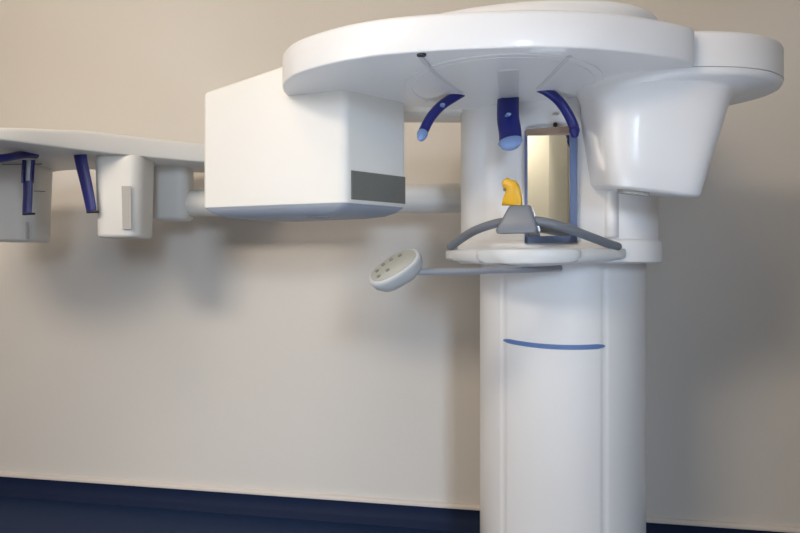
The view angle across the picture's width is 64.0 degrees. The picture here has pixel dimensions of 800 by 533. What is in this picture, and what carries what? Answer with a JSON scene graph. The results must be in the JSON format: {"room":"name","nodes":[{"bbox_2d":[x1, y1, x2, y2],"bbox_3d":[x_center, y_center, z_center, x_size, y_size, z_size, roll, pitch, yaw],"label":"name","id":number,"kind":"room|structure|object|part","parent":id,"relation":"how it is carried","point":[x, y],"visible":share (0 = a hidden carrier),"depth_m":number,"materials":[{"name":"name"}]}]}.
{"room":"radiology room","nodes":[
{"label":"radiology room","id":0,"kind":"room"},
{"bbox_2d":[0,496,470,532],"bbox_3d":[-0.150,0.775,-0.784,4.800,0.080,5.404,0,0,11],"label":"floor","id":1,"kind":"structure","parent":0,"point":[17,514],"depth_m":1.84,"materials":[{"name":"blue plastic"}]},
{"bbox_2d":[0,0,783,532],"bbox_3d":[-0.289,0.128,1.442,2.039,1.215,0.746,0,0,13],"label":"machine","id":2,"kind":"object","parent":1,"relation":"on","point":[599,112],"visible":1,"depth_m":1.26,"materials":[{"name":"white plastic"}]},
{"bbox_3d":[-0.908,-0.169,1.560,0.031,0.078,0.012,0,0,20],"label":"ear rod","id":3,"kind":"part","parent":2,"relation":"part of","materials":[{"name":"blue plastic"}]},
{"bbox_3d":[-0.769,-0.210,1.560,0.062,0.154,0.017,0,0,2],"label":"ear rod","id":4,"kind":"part","parent":2,"relation":"part of","materials":[{"name":"blue plastic"}]},
{"bbox_3d":[-0.843,-0.287,1.568,0.893,0.070,0.586,0,0,0],"label":"cephalometric arm","id":5,"kind":"part","parent":2,"relation":"part of","materials":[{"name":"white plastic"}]},
{"bbox_3d":[-0.632,-0.202,1.785,0.100,0.147,0.090,0,0,0],"label":"arm post","id":6,"kind":"part","parent":2,"relation":"part of","materials":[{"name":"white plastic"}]},
{"bbox_2d":[351,170,404,203],"bbox_3d":[-0.042,-0.154,1.250,0.137,0.054,0.006,0,0,-41],"label":"vent grille","id":7,"kind":"object","parent":2,"relation":"attached to","point":[367,186],"depth_m":1.25,"materials":[{"name":"grey plastic"}]},
{"bbox_3d":[0.194,0.006,1.173,0.392,0.018,0.047,0,0,-36],"label":"keypad arm","id":8,"kind":"part","parent":2,"relation":"part of","materials":[{"name":"grey metal"}]},
{"bbox_3d":[0.185,-0.330,1.165,0.352,0.004,0.352,0,0,20],"label":"hub plate","id":9,"kind":"part","parent":2,"relation":"part of","materials":[{"name":"white plastic"}]},
{"bbox_2d":[502,178,522,205],"bbox_3d":[0.202,-0.134,1.149,0.038,0.050,0.022,0,0,20],"label":"block","id":10,"kind":"object","parent":2,"relation":"on","point":[513,193],"visible":1,"depth_m":1.14,"materials":[{"name":"yellow plastic"}]},
{"bbox_3d":[0.231,-0.018,1.167,0.189,0.026,0.051,0,0,17],"label":"panel","id":11,"kind":"part","parent":2,"relation":"part of","materials":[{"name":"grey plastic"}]},
{"bbox_3d":[0.235,-0.060,1.198,0.339,0.060,0.135,0,0,20],"label":"grab handle","id":12,"kind":"part","parent":2,"relation":"part of","materials":[{"name":"grey plastic"}]},
{"bbox_2d":[528,134,569,235],"bbox_3d":[0.295,-0.157,1.252,0.092,0.218,0.004,0,0,13],"label":"mirror","id":13,"kind":"object","parent":2,"relation":"on","point":[548,154],"depth_m":1.25,"materials":[{"name":"clear glass"}]},
{"bbox_3d":[0.295,-0.157,1.252,0.100,0.222,0.016,0,0,20],"label":"mirror frame","id":14,"kind":"part","parent":2,"relation":"part of","materials":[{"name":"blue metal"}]},
{"bbox_2d":[0,0,799,526],"bbox_3d":[0.347,-0.540,1.821,4.800,2.550,0.100,0,0,11],"label":"wall","id":15,"kind":"structure","parent":0,"point":[220,351],"depth_m":1.89,"materials":[{"name":"paint"}]},
{"bbox_2d":[0,477,787,532],"bbox_3d":[0.335,0.708,1.757,4.600,0.055,0.030,0,0,11],"label":"baseboard","id":16,"kind":"structure","parent":15,"relation":"attached to","point":[447,519],"depth_m":1.90,"materials":[{"name":"blue plastic"}]},
{"bbox_2d":[0,471,799,532],"bbox_3d":[0.337,0.674,1.766,4.600,0.012,0.012,0,0,11],"label":"trim","id":17,"kind":"structure","parent":15,"relation":"attached to","point":[691,522],"depth_m":1.86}
]}

